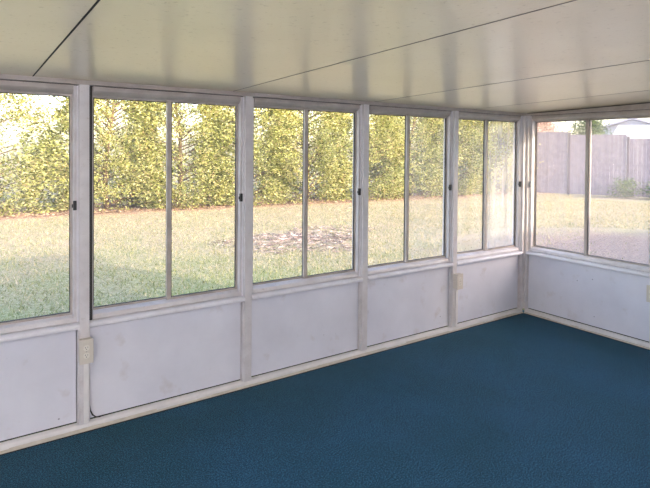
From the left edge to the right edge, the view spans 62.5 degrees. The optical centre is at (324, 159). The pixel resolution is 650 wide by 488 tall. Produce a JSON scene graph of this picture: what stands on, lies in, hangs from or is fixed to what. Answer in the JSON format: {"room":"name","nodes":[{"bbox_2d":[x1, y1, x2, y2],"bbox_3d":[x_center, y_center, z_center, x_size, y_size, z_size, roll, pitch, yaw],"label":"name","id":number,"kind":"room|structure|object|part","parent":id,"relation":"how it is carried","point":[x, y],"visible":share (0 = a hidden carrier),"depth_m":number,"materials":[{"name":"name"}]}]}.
{"room":"sunroom","nodes":[
{"label":"sunroom","id":0,"kind":"room"},
{"bbox_2d":[0,255,517,441],"bbox_3d":[-1.019,1.288,3.548,7.389,0.580,0.094,0,1,-35],"label":"wall","id":1,"kind":"structure","parent":0,"point":[140,362],"depth_m":3.70,"materials":[{"name":"white"}]},
{"bbox_3d":[-1.907,1.286,2.933,0.994,0.567,0.036,0,1,-35],"label":"wall panel","id":2,"kind":"part","parent":1,"relation":"part of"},
{"bbox_2d":[0,79,79,342],"bbox_3d":[-1.894,0.281,2.909,1.014,1.450,0.121,0,1,-35],"label":"window","id":3,"kind":"structure","parent":1,"relation":"in","point":[30,327],"depth_m":3.14,"materials":[{"name":"paint"}]},
{"bbox_3d":[-1.898,-0.413,2.910,0.962,0.053,0.087,0,1,-35],"label":"head rail","id":4,"kind":"part","parent":3,"relation":"part of","materials":[{"name":"metal"}]},
{"bbox_3d":[-1.885,0.988,2.902,1.014,0.036,0.071,0,1,-35],"label":"sill","id":5,"kind":"part","parent":3,"relation":"part of","materials":[{"name":"paint"}]},
{"bbox_2d":[76,84,89,424],"bbox_3d":[-1.459,0.562,3.223,0.070,2.028,0.118,0,1,-35],"label":"trim","id":6,"kind":"structure","parent":1,"relation":"attached to","point":[83,90],"depth_m":3.17,"materials":[{"name":"paint"}]},
{"bbox_2d":[78,337,93,422],"bbox_3d":[-1.419,1.313,3.175,0.078,0.512,0.054,0,1,-35],"label":"electrical outlet","id":7,"kind":"object","parent":1,"relation":"attached to","point":[85,345],"visible":1,"depth_m":3.17,"materials":[{"name":"beige plastic"}]},
{"bbox_2d":[83,345,89,350],"bbox_3d":[-1.403,1.107,3.151,0.033,0.034,0.003,0,1,-35],"label":"receptacle","id":8,"kind":"object","parent":7,"relation":"attached to","point":[85,347],"depth_m":3.15,"materials":[{"name":"beige plastic"}]},
{"bbox_2d":[83,353,89,358],"bbox_3d":[-1.403,1.152,3.151,0.033,0.034,0.003,0,1,-35],"label":"receptacle","id":9,"kind":"object","parent":7,"relation":"attached to","point":[85,355],"depth_m":3.15,"materials":[{"name":"beige plastic"}]},
{"bbox_3d":[-1.405,1.129,3.154,0.078,0.144,0.005,0,1,-35],"label":"plate","id":10,"kind":"part","parent":7,"relation":"part of","materials":[{"name":"beige plastic"}]},
{"bbox_3d":[-1.023,1.282,3.543,1.000,0.567,0.036,0,1,-35],"label":"wall panel","id":11,"kind":"part","parent":1,"relation":"part of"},
{"bbox_2d":[89,86,244,327],"bbox_3d":[-1.010,0.277,3.519,1.021,1.450,0.121,0,1,-35],"label":"window","id":12,"kind":"structure","parent":1,"relation":"in","point":[115,313],"depth_m":3.52,"materials":[{"name":"paint"}]},
{"bbox_3d":[-1.230,0.266,3.422,0.498,1.316,0.018,0,1,-35],"label":"fixed sash","id":13,"kind":"part","parent":12,"relation":"part of","materials":[{"name":"glass"}]},
{"bbox_3d":[-1.002,0.984,3.511,1.021,0.036,0.071,0,1,-35],"label":"sill","id":14,"kind":"part","parent":12,"relation":"part of","materials":[{"name":"paint"}]},
{"bbox_3d":[-1.014,-0.417,3.520,0.969,0.053,0.087,0,1,-35],"label":"head rail","id":15,"kind":"part","parent":12,"relation":"part of","materials":[{"name":"metal"}]},
{"bbox_3d":[-0.835,0.264,3.669,0.508,1.316,0.018,0,1,-35],"label":"sliding sash","id":16,"kind":"part","parent":12,"relation":"part of","materials":[{"name":"glass"}]},
{"bbox_2d":[240,96,252,381],"bbox_3d":[-0.573,0.558,3.835,0.070,2.028,0.118,0,1,-35],"label":"trim","id":17,"kind":"structure","parent":1,"relation":"attached to","point":[246,307],"depth_m":3.79,"materials":[{"name":"paint"}]},
{"bbox_2d":[0,308,522,455],"bbox_3d":[-1.010,1.598,3.510,7.477,0.050,0.047,0,1,-35],"label":"baseboard","id":18,"kind":"structure","parent":1,"relation":"attached to","point":[25,442],"depth_m":3.70,"materials":[{"name":"paint"}]},
{"bbox_2d":[0,74,526,115],"bbox_3d":[-1.010,-0.461,3.507,7.490,0.027,0.120,0,1,-35],"label":"trim","id":19,"kind":"structure","parent":1,"relation":"attached to","point":[2,76],"depth_m":3.65,"materials":[{"name":"paint"}]},
{"bbox_3d":[-0.143,1.278,4.150,0.984,0.567,0.036,0,1,-35],"label":"wall panel","id":20,"kind":"part","parent":1,"relation":"part of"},
{"bbox_2d":[252,97,362,299],"bbox_3d":[-0.130,0.272,4.126,1.005,1.450,0.121,0,1,-35],"label":"window","id":21,"kind":"structure","parent":1,"relation":"in","point":[278,287],"depth_m":4.16,"materials":[{"name":"paint"}]},
{"bbox_3d":[-0.346,0.261,4.032,0.490,1.316,0.018,0,1,-35],"label":"fixed sash","id":22,"kind":"part","parent":21,"relation":"part of","materials":[{"name":"glass"}]},
{"bbox_3d":[-0.134,-0.421,4.127,0.953,0.053,0.087,0,1,-35],"label":"head rail","id":23,"kind":"part","parent":21,"relation":"part of","materials":[{"name":"metal"}]},
{"bbox_3d":[-0.122,0.980,4.118,1.005,0.036,0.071,0,1,-35],"label":"sill","id":24,"kind":"part","parent":21,"relation":"part of","materials":[{"name":"paint"}]},
{"bbox_3d":[0.042,0.260,4.274,0.500,1.316,0.018,0,1,-35],"label":"sliding sash","id":25,"kind":"part","parent":21,"relation":"part of","materials":[{"name":"glass"}]},
{"bbox_2d":[358,104,368,350],"bbox_3d":[0.300,0.554,4.437,0.070,2.028,0.118,0,1,-35],"label":"trim","id":26,"kind":"structure","parent":1,"relation":"attached to","point":[362,286],"depth_m":4.39,"materials":[{"name":"paint"}]},
{"bbox_3d":[0.736,1.273,4.757,1.000,0.567,0.036,0,1,-35],"label":"wall panel","id":27,"kind":"part","parent":1,"relation":"part of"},
{"bbox_2d":[368,105,453,280],"bbox_3d":[0.749,0.268,4.732,1.020,1.450,0.121,0,1,-35],"label":"window","id":28,"kind":"structure","parent":1,"relation":"in","point":[378,271],"depth_m":4.78,"materials":[{"name":"paint"}]},
{"bbox_3d":[0.530,0.257,4.636,0.498,1.316,0.018,0,1,-35],"label":"fixed sash","id":29,"kind":"part","parent":28,"relation":"part of","materials":[{"name":"glass"}]},
{"bbox_3d":[0.745,-0.425,4.734,0.968,0.053,0.087,0,1,-35],"label":"head rail","id":30,"kind":"part","parent":28,"relation":"part of","materials":[{"name":"metal"}]},
{"bbox_3d":[0.758,0.976,4.725,1.020,0.036,0.071,0,1,-35],"label":"sill","id":31,"kind":"part","parent":28,"relation":"part of","materials":[{"name":"paint"}]},
{"bbox_3d":[0.925,0.256,4.883,0.508,1.316,0.018,0,1,-35],"label":"sliding sash","id":32,"kind":"part","parent":28,"relation":"part of","materials":[{"name":"glass"}]},
{"bbox_2d":[447,111,458,326],"bbox_3d":[1.186,0.550,5.048,0.070,2.028,0.118,0,1,-35],"label":"trim","id":33,"kind":"structure","parent":1,"relation":"attached to","point":[453,269],"depth_m":5.00,"materials":[{"name":"paint"}]},
{"bbox_2d":[453,273,462,326],"bbox_3d":[1.240,1.315,5.004,0.078,0.512,0.063,0,1,-35],"label":"electrical outlet","id":34,"kind":"object","parent":1,"relation":"attached to","point":[457,277],"visible":1,"depth_m":5.00,"materials":[{"name":"beige plastic"}]},
{"bbox_3d":[1.256,1.132,4.979,0.078,0.144,0.005,0,1,-35],"label":"plate","id":35,"kind":"part","parent":34,"relation":"part of","materials":[{"name":"beige plastic"}]},
{"bbox_3d":[1.613,1.269,5.362,0.978,0.567,0.036,0,1,-35],"label":"wall panel","id":36,"kind":"part","parent":1,"relation":"part of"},
{"bbox_2d":[457,111,522,264],"bbox_3d":[1.626,0.264,5.337,0.998,1.450,0.121,0,1,-35],"label":"window","id":37,"kind":"structure","parent":1,"relation":"in","point":[472,256],"depth_m":5.42,"materials":[{"name":"paint"}]},
{"bbox_3d":[1.411,0.253,5.244,0.487,1.316,0.018,0,1,-35],"label":"fixed sash","id":38,"kind":"part","parent":37,"relation":"part of","materials":[{"name":"glass"}]},
{"bbox_3d":[1.634,0.971,5.330,0.998,0.036,0.071,0,1,-35],"label":"sill","id":39,"kind":"part","parent":37,"relation":"part of","materials":[{"name":"paint"}]},
{"bbox_3d":[1.622,-0.430,5.338,0.946,0.053,0.087,0,1,-35],"label":"head rail","id":40,"kind":"part","parent":37,"relation":"part of","materials":[{"name":"metal"}]},
{"bbox_3d":[1.797,0.252,5.485,0.497,1.316,0.018,0,1,-35],"label":"sliding sash","id":41,"kind":"part","parent":37,"relation":"part of","materials":[{"name":"glass"}]},
{"bbox_2d":[517,116,529,308],"bbox_3d":[2.099,0.549,5.665,0.150,2.021,0.140,0,1,-35],"label":"trim","id":42,"kind":"structure","parent":1,"relation":"attached to","point":[523,260],"depth_m":5.60,"materials":[{"name":"paint"}]},
{"bbox_2d":[0,310,649,487],"bbox_3d":[0.283,1.693,1.639,7.680,0.050,4.710,0,1,-35],"label":"floor","id":43,"kind":"structure","parent":0,"point":[523,400],"depth_m":3.26,"materials":[{"name":"carpet"}]},
{"bbox_2d":[0,0,649,112],"bbox_3d":[0.232,-0.566,1.750,8.300,0.309,5.040,0,1,-35],"label":"ceiling","id":44,"kind":"structure","parent":0,"point":[519,56],"depth_m":2.30,"materials":[{"name":"white"}]},
{"bbox_3d":[-0.933,-0.500,0.887,1.236,0.168,4.940,0,1,-35],"label":"panel","id":45,"kind":"part","parent":44,"relation":"part of","materials":[{"name":"white metal"}]},
{"bbox_3d":[0.082,-0.505,1.587,1.216,0.168,4.940,0,1,-35],"label":"panel","id":46,"kind":"part","parent":44,"relation":"part of","materials":[{"name":"white metal"}]},
{"bbox_3d":[1.105,-0.509,2.292,1.260,0.168,4.940,0,1,-35],"label":"panel","id":47,"kind":"part","parent":44,"relation":"part of","materials":[{"name":"white metal"}]},
{"bbox_3d":[2.133,-0.514,3.002,1.226,0.168,4.940,0,1,-35],"label":"panel","id":48,"kind":"part","parent":44,"relation":"part of","materials":[{"name":"white metal"}]},
{"bbox_3d":[3.146,-0.519,3.700,1.228,0.168,4.940,0,1,-35],"label":"panel","id":49,"kind":"part","parent":44,"relation":"part of","materials":[{"name":"white metal"}]},
{"bbox_2d":[0,160,649,442],"bbox_3d":[3.071,1.552,30.615,150.000,0.100,120.000,0,1,-35],"label":"lawn","id":50,"kind":"structure","parent":0,"point":[616,241],"depth_m":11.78,"materials":[{"name":"green plant"}]},
{"bbox_2d":[0,189,577,220],"bbox_3d":[-2.273,1.636,20.725,34.537,0.010,3.995,0,1,-29],"label":"mulch bed","id":51,"kind":"object","parent":50,"relation":"on","point":[133,206],"visible":0.32,"depth_m":18.66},
{"bbox_2d":[0,93,68,215],"bbox_3d":[-10.464,-1.611,16.236,4.907,6.584,4.750,1,1,10],"label":"hedge","id":52,"kind":"object","parent":51,"relation":"on","point":[33,164],"visible":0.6,"depth_m":16.51,"materials":[{"name":"green plant"}]},
{"bbox_2d":[28,96,179,211],"bbox_3d":[-7.555,-1.151,18.114,4.900,5.654,4.915,1,1,42],"label":"hedge","id":53,"kind":"object","parent":51,"relation":"on","point":[104,168],"visible":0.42,"depth_m":17.27,"materials":[{"name":"green plant"}]},
{"bbox_2d":[109,101,234,208],"bbox_3d":[-5.161,-1.383,19.114,4.807,6.116,4.764,0,1,-24],"label":"hedge","id":54,"kind":"object","parent":51,"relation":"on","point":[178,154],"visible":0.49,"depth_m":18.40,"materials":[{"name":"green plant"}]},
{"bbox_2d":[182,105,308,205],"bbox_3d":[-2.825,-1.598,20.403,4.867,6.533,4.870,1,1,20],"label":"hedge","id":55,"kind":"object","parent":51,"relation":"on","point":[259,114],"visible":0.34,"depth_m":19.64,"materials":[{"name":"green plant"}]},
{"bbox_2d":[0,190,540,217],"bbox_3d":[-2.742,1.600,20.657,31.339,0.095,3.250,0,1,-29],"label":"leaf litter","id":56,"kind":"object","parent":51,"relation":"on","point":[329,201],"visible":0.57,"depth_m":18.48,"materials":[{"name":"brown plant"}]},
{"bbox_2d":[254,109,352,202],"bbox_3d":[-0.634,-1.185,21.737,4.705,5.692,4.636,0,1,-20],"label":"hedge","id":57,"kind":"object","parent":51,"relation":"on","point":[329,161],"visible":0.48,"depth_m":20.77,"materials":[{"name":"green plant"}]},
{"bbox_2d":[309,113,423,200],"bbox_3d":[1.639,-1.439,22.949,4.974,6.188,4.942,1,1,36],"label":"hedge","id":58,"kind":"object","parent":51,"relation":"on","point":[392,180],"visible":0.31,"depth_m":21.97,"materials":[{"name":"green plant"}]},
{"bbox_2d":[369,115,464,197],"bbox_3d":[3.919,-1.630,24.260,4.978,6.562,4.794,0,1,-28],"label":"hedge","id":59,"kind":"object","parent":51,"relation":"on","point":[436,122],"visible":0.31,"depth_m":23.16,"materials":[{"name":"green plant"}]},
{"bbox_2d":[410,118,503,194],"bbox_3d":[6.171,-1.299,25.448,4.719,5.890,5.012,0,1,-21],"label":"hedge","id":60,"kind":"object","parent":51,"relation":"on","point":[469,183],"visible":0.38,"depth_m":24.53,"materials":[{"name":"green plant"}]},
{"bbox_2d":[458,120,543,193],"bbox_3d":[8.015,-1.436,26.597,4.773,6.151,4.846,0,1,-5],"label":"hedge","id":61,"kind":"object","parent":51,"relation":"on","point":[508,183],"visible":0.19,"depth_m":25.41,"materials":[{"name":"green plant"}]},
{"bbox_2d":[209,225,375,252],"bbox_3d":[-0.117,1.769,12.380,2.970,0.204,4.665,1,1,38],"label":"pile","id":62,"kind":"object","parent":50,"relation":"on","point":[339,240],"visible":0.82,"depth_m":11.91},
{"bbox_2d":[467,132,649,196],"bbox_3d":[14.906,0.167,23.872,17.316,3.110,0.143,1,1,30],"label":"privacy fence","id":63,"kind":"object","parent":50,"relation":"on","point":[608,152],"visible":0.54,"depth_m":25.36,"materials":[{"name":"grey wood"}]},
{"bbox_3d":[8.530,0.078,27.549,2.334,2.970,0.065,1,1,30],"label":"panel","id":64,"kind":"part","parent":63,"relation":"part of","materials":[{"name":"grey wood"}]},
{"bbox_3d":[10.657,0.117,26.328,2.334,2.970,0.065,1,1,30],"label":"panel","id":65,"kind":"part","parent":63,"relation":"part of","materials":[{"name":"grey wood"}]},
{"bbox_3d":[11.715,0.178,25.706,0.140,2.970,0.140,1,1,30],"label":"post","id":66,"kind":"part","parent":63,"relation":"part of","materials":[{"name":"grey wood"}]},
{"bbox_3d":[12.784,0.227,25.107,2.334,2.830,0.065,1,1,30],"label":"panel","id":67,"kind":"part","parent":63,"relation":"part of","materials":[{"name":"grey wood"}]},
{"bbox_3d":[13.841,0.317,24.486,0.140,2.770,0.140,1,1,30],"label":"post","id":68,"kind":"part","parent":63,"relation":"part of","materials":[{"name":"grey wood"}]},
{"bbox_3d":[14.911,0.367,23.887,2.334,2.630,0.065,1,1,30],"label":"panel","id":69,"kind":"part","parent":63,"relation":"part of","materials":[{"name":"grey wood"}]},
{"bbox_2d":[562,120,613,168],"bbox_3d":[15.663,-0.737,31.665,3.513,4.696,3.880,1,1,5],"label":"tree","id":70,"kind":"object","parent":50,"relation":"on","point":[597,127],"visible":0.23,"depth_m":31.32,"materials":[{"name":"green plant"}]},
{"bbox_2d":[577,118,649,185],"bbox_3d":[22.395,-0.615,36.387,9.350,4.330,9.900,1,1,30],"label":"house","id":71,"kind":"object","parent":50,"relation":"on","point":[634,128],"visible":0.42,"depth_m":32.97,"materials":[{"name":"grey"}]},
{"bbox_2d":[606,177,647,197],"bbox_3d":[13.475,1.241,23.913,1.530,0.996,1.792,1,1,40],"label":"shrub","id":72,"kind":"object","parent":50,"relation":"on","point":[623,190],"visible":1,"depth_m":23.83,"materials":[{"name":"green plant"}]},
{"bbox_2d":[640,181,649,196],"bbox_3d":[14.636,1.265,23.019,1.710,0.998,1.822,0,1,-35],"label":"shrub","id":73,"kind":"object","parent":50,"relation":"on","point":[647,188],"visible":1,"depth_m":23.33,"materials":[{"name":"green plant"}]},
{"bbox_2d":[507,122,570,153],"bbox_3d":[12.579,-1.254,32.043,4.806,5.659,5.075,-1,1,-44],"label":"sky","id":74,"kind":"structure","parent":0,"point":[542,126],"depth_m":31.34,"materials":[{"name":"white"}]},
{"bbox_2d":[528,255,649,341],"bbox_3d":[3.468,0.600,3.736,0.066,2.022,4.601,0,1,-35],"label":"wall","id":75,"kind":"structure","parent":0,"point":[608,300],"depth_m":5.07,"materials":[{"name":"white"}]},
{"bbox_2d":[524,308,649,349],"bbox_3d":[3.408,1.630,3.731,0.047,0.050,4.607,0,1,-35],"label":"baseboard","id":76,"kind":"structure","parent":75,"relation":"attached to","point":[621,338],"depth_m":5.04,"materials":[{"name":"paint"}]},
{"bbox_2d":[526,109,649,277],"bbox_3d":[2.492,0.275,5.109,0.121,1.450,1.212,0,1,-35],"label":"window","id":77,"kind":"structure","parent":75,"relation":"in","point":[639,269],"depth_m":5.13,"materials":[{"name":"paint"}]},
{"bbox_3d":[2.369,0.259,5.367,0.018,1.316,0.594,0,1,-35],"label":"fixed sash","id":78,"kind":"part","parent":77,"relation":"part of","materials":[{"name":"glass"}]},
{"bbox_3d":[2.466,0.982,5.107,0.071,0.036,1.212,0,1,-35],"label":"sill","id":79,"kind":"part","parent":77,"relation":"part of","materials":[{"name":"paint"}]},
{"bbox_3d":[2.512,-0.418,5.105,0.087,0.053,1.160,0,1,-35],"label":"head rail","id":80,"kind":"part","parent":77,"relation":"part of","materials":[{"name":"metal"}]},
{"bbox_3d":[2.671,0.270,4.894,0.018,1.316,0.604,0,1,-35],"label":"sliding sash","id":81,"kind":"part","parent":77,"relation":"part of","materials":[{"name":"glass"}]},
{"bbox_2d":[526,102,649,115],"bbox_3d":[3.465,-0.503,3.714,0.088,0.135,4.600,0,1,-35],"label":"trim","id":82,"kind":"structure","parent":75,"relation":"attached to","point":[646,104],"depth_m":4.85,"materials":[{"name":"paint"}]},
{"bbox_2d":[527,102,649,113],"bbox_3d":[3.419,-0.501,3.695,0.008,0.135,4.620,0,1,-35],"label":"trim","id":83,"kind":"structure","parent":75,"relation":"attached to","point":[647,102],"depth_m":5.01,"materials":[{"name":"black"}]},
{"bbox_2d":[646,285,649,301],"bbox_3d":[2.793,1.147,4.576,0.028,0.144,0.078,0,1,-35],"label":"electrical outlet","id":84,"kind":"object","parent":75,"relation":"attached to","point":[648,286],"visible":1,"depth_m":4.59,"materials":[{"name":"beige plastic"}]}
]}

